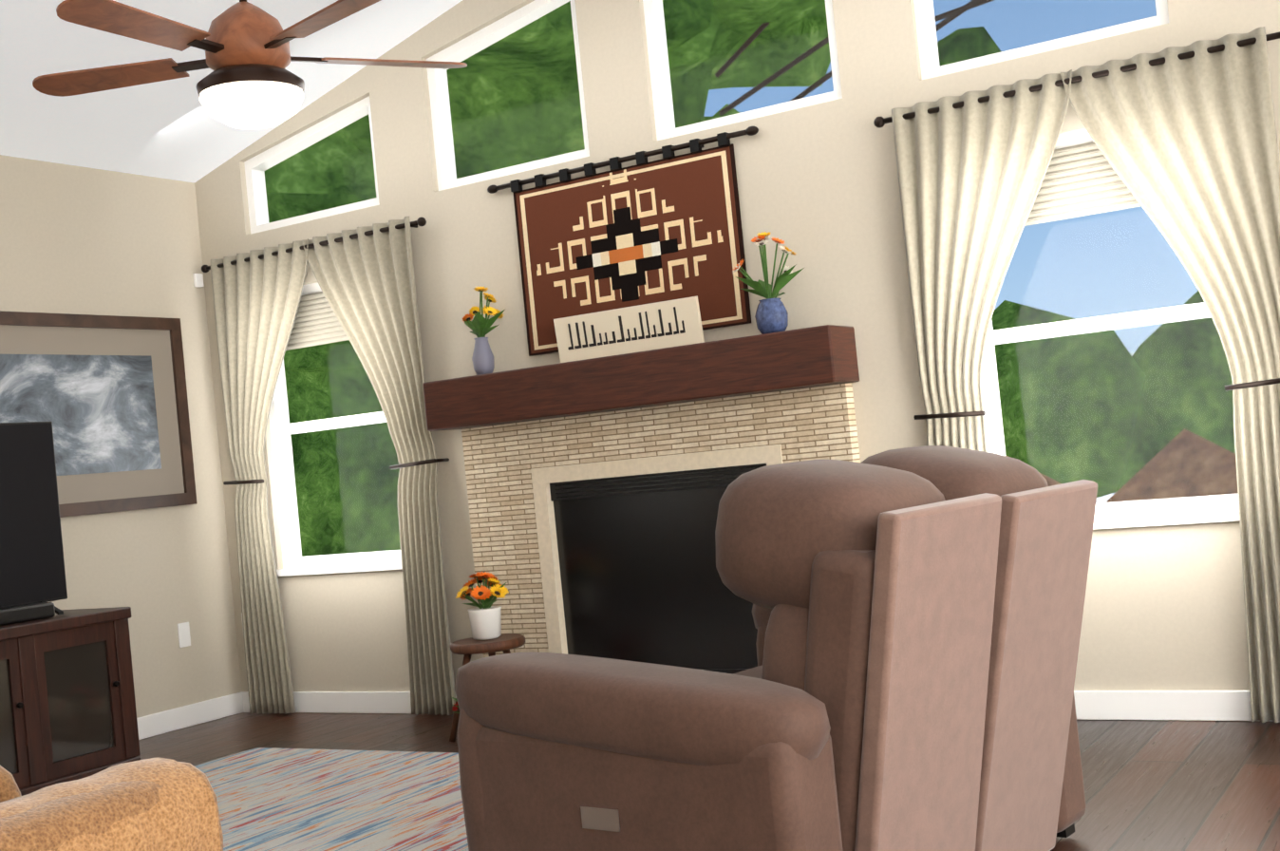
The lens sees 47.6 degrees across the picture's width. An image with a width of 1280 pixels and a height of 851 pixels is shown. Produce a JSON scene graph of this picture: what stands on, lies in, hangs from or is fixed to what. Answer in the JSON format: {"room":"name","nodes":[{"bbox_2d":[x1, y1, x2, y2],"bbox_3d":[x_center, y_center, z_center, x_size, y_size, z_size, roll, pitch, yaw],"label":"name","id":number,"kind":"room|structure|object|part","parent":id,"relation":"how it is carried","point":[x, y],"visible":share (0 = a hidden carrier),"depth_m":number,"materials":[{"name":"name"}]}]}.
{"room":"living room","nodes":[
{"label":"living room","id":0,"kind":"room"},
{"bbox_2d":[0,154,241,717],"bbox_3d":[-3.844,0.212,4.900,0.160,2.750,6.510,-6,-2,31],"label":"wall","id":1,"kind":"structure","parent":0,"point":[74,239],"depth_m":7.09,"materials":[{"name":"beige paint"}]},
{"bbox_2d":[0,310,197,517],"bbox_3d":[-2.615,-0.052,6.784,0.033,0.940,1.260,-6,-2,31],"label":"picture frame","id":2,"kind":"object","parent":1,"relation":"attached to","point":[106,395],"visible":0.9,"depth_m":6.90,"materials":[{"name":"grey paper"}]},
{"bbox_2d":[177,621,190,647],"bbox_3d":[-2.260,1.038,7.195,0.007,0.120,0.070,-6,-2,31],"label":"outlet","id":3,"kind":"object","parent":1,"relation":"attached to","point":[184,636],"depth_m":7.19,"materials":[{"name":"white plastic"}]},
{"bbox_2d":[136,691,243,739],"bbox_3d":[-3.503,1.511,5.047,0.019,0.105,5.670,-6,-2,31],"label":"baseboard","id":4,"kind":"structure","parent":1,"relation":"attached to","point":[189,715],"depth_m":7.16,"materials":[{"name":"white wood"}]},
{"bbox_2d":[192,273,204,287],"bbox_3d":[-2.278,-0.748,7.484,0.019,0.070,0.050,-6,-2,31],"label":"sensor","id":5,"kind":"object","parent":1,"relation":"attached to","point":[197,277],"depth_m":7.47,"materials":[{"name":"white plastic"}]},
{"bbox_2d":[0,0,462,182],"bbox_3d":[0.135,-2.013,2.420,9.920,0.874,6.510,-6,-2,31],"label":"ceiling","id":6,"kind":"structure","parent":0,"point":[170,129],"depth_m":6.51,"materials":[{"name":"white paint"}]},
{"bbox_2d":[32,0,467,129],"bbox_3d":[-1.239,-1.522,4.364,1.335,1.236,1.304,-6,-2,31],"label":"ceiling fan","id":7,"kind":"object","parent":6,"relation":"hanging from","point":[250,82],"visible":1,"depth_m":4.29,"materials":[{"name":"brown wood"}]},
{"bbox_2d":[136,712,1279,850],"bbox_3d":[0.450,1.173,2.348,9.920,0.120,6.510,-6,-2,31],"label":"floor","id":8,"kind":"structure","parent":0,"point":[1181,785],"depth_m":4.53,"materials":[{"name":"brown wood"}]},
{"bbox_2d":[0,606,140,795],"bbox_3d":[-2.864,1.150,5.092,0.550,0.700,2.280,-6,-2,31],"label":"tv stand","id":9,"kind":"object","parent":8,"relation":"on","point":[67,707],"visible":0.96,"depth_m":5.68,"materials":[{"name":"brown wood"}]},
{"bbox_2d":[0,421,67,625],"bbox_3d":[-2.708,0.393,5.431,0.290,0.788,1.280,-6,-2,31],"label":"flat-screen tv","id":10,"kind":"object","parent":9,"relation":"on","point":[32,577],"visible":1,"depth_m":5.85,"materials":[{"name":"black plastic"}]},
{"bbox_2d":[0,756,223,850],"bbox_3d":[-1.332,0.824,2.474,0.781,0.928,1.033,-6,-1,25],"label":"recliner chair","id":11,"kind":"object","parent":8,"relation":"on","point":[158,803],"visible":1,"depth_m":2.57,"materials":[{"name":"orange fabric"}]},
{"bbox_2d":[194,747,468,850],"bbox_3d":[-1.022,1.302,4.537,2.950,0.010,2.370,-6,-2,31],"label":"area rug","id":12,"kind":"object","parent":8,"relation":"on","point":[272,799],"visible":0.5,"depth_m":5.08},
{"bbox_2d":[454,445,1097,850],"bbox_3d":[0.424,0.602,3.499,1.112,1.047,1.455,-7,-2,38],"label":"recliner","id":13,"kind":"object","parent":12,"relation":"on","point":[907,683],"visible":1,"depth_m":3.00,"materials":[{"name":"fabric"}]},
{"bbox_2d":[450,696,459,713],"bbox_3d":[-0.658,1.177,5.910,0.241,0.246,0.242,-6,-2,31],"label":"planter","id":14,"kind":"object","parent":8,"relation":"on","point":[455,706],"visible":0.02,"depth_m":5.91,"materials":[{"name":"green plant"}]},
{"bbox_2d":[449,633,525,742],"bbox_3d":[-0.605,1.103,6.129,0.372,0.403,0.370,-6,-2,31],"label":"stool","id":15,"kind":"object","parent":8,"relation":"on","point":[468,648],"visible":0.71,"depth_m":6.04,"materials":[{"name":"brown wood"}]},
{"bbox_2d":[455,571,508,639],"bbox_3d":[-0.664,0.762,6.149,0.264,0.285,0.235,-6,-2,31],"label":"potted flowers","id":16,"kind":"object","parent":15,"relation":"on","point":[485,618],"visible":1,"depth_m":6.10,"materials":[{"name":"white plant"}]},
{"bbox_2d":[422,324,860,673],"bbox_3d":[0.007,0.472,6.058,1.980,1.530,0.249,-6,-2,31],"label":"fireplace surround","id":17,"kind":"object","parent":8,"relation":"on","point":[596,487],"visible":0.62,"depth_m":6.12,"materials":[{"name":"stone"}]},
{"bbox_2d":[462,285,504,375],"bbox_3d":[-0.704,-0.421,6.473,0.257,0.400,0.228,-6,-2,31],"label":"vase","id":18,"kind":"object","parent":17,"relation":"on","point":[479,325],"visible":0.98,"depth_m":6.43,"materials":[{"name":"purple ceramic"}]},
{"bbox_2d":[553,295,704,362],"bbox_3d":[-0.054,-0.393,6.069,0.700,0.201,0.041,-6,-2,31],"label":"sign","id":19,"kind":"object","parent":17,"relation":"on","point":[650,327],"visible":1,"depth_m":6.05,"materials":[{"name":"beige wood"}]},
{"bbox_2d":[732,231,804,334],"bbox_3d":[0.529,-0.562,5.718,0.284,0.406,0.266,-6,-2,31],"label":"vase","id":20,"kind":"object","parent":17,"relation":"on","point":[771,315],"visible":0.98,"depth_m":5.68,"materials":[{"name":"blue ceramic"}]},
{"bbox_2d":[194,0,1279,691],"bbox_3d":[1.912,-0.708,5.106,9.600,3.460,0.160,-6,-2,31],"label":"wall","id":21,"kind":"structure","parent":0,"point":[819,196],"depth_m":5.85,"materials":[{"name":"beige paint"}]},
{"bbox_2d":[201,216,456,715],"bbox_3d":[-1.490,0.241,7.042,1.472,2.304,0.132,-6,-2,31],"label":"curtain","id":22,"kind":"object","parent":21,"relation":"hanging from","point":[268,314],"visible":1,"depth_m":7.00,"materials":[{"name":"fabric"}]},
{"bbox_2d":[243,691,456,714],"bbox_3d":[-1.364,1.346,7.053,1.580,0.105,0.016,-6,-2,31],"label":"baseboard","id":23,"kind":"structure","parent":21,"relation":"attached to","point":[307,702],"depth_m":7.08,"materials":[{"name":"white wood"}]},
{"bbox_2d":[487,125,758,356],"bbox_3d":[-0.065,-0.752,6.170,1.362,0.785,0.054,-6,-2,31],"label":"tapestry","id":24,"kind":"object","parent":21,"relation":"attached to","point":[667,227],"visible":0.94,"depth_m":6.15,"materials":[{"name":"brown fabric"}]},
{"bbox_3d":[-0.101,-1.115,6.178,1.362,0.055,0.054,-6,-2,31],"label":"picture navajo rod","id":25,"kind":"part","parent":24,"relation":"part of","materials":[{"name":"brown metal"}]},
{"bbox_2d":[244,0,1239,576],"bbox_3d":[-1.374,-0.572,4.221,5.145,2.665,5.005,-6,-2,31],"label":"window frames","id":26,"kind":"structure","parent":21,"relation":"in","point":[1106,515],"depth_m":6.18,"materials":[{"name":"white"}]},
{"bbox_2d":[873,26,1279,722],"bbox_3d":[1.642,-0.111,5.141,1.472,2.304,0.132,-6,-2,31],"label":"curtain","id":27,"kind":"object","parent":21,"relation":"hanging from","point":[1181,150],"visible":0.81,"depth_m":5.03,"materials":[{"name":"fabric"}]},
{"bbox_2d":[1073,690,1273,721],"bbox_3d":[3.512,0.798,4.094,5.920,0.105,0.015,-6,-2,31],"label":"baseboard","id":28,"kind":"structure","parent":21,"relation":"attached to","point":[1174,705],"depth_m":5.10,"materials":[{"name":"white wood"}]},
{"label":"outside","id":29,"kind":"structure","parent":0,"visible":0},
{"bbox_2d":[263,0,1237,556],"bbox_3d":[0.209,-1.989,11.833,80.000,7.646,70.000,-6,-2,31],"label":"trees","id":30,"kind":"object","parent":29,"point":[1071,422],"depth_m":12.92,"materials":[{"name":"green plant"}]}
]}

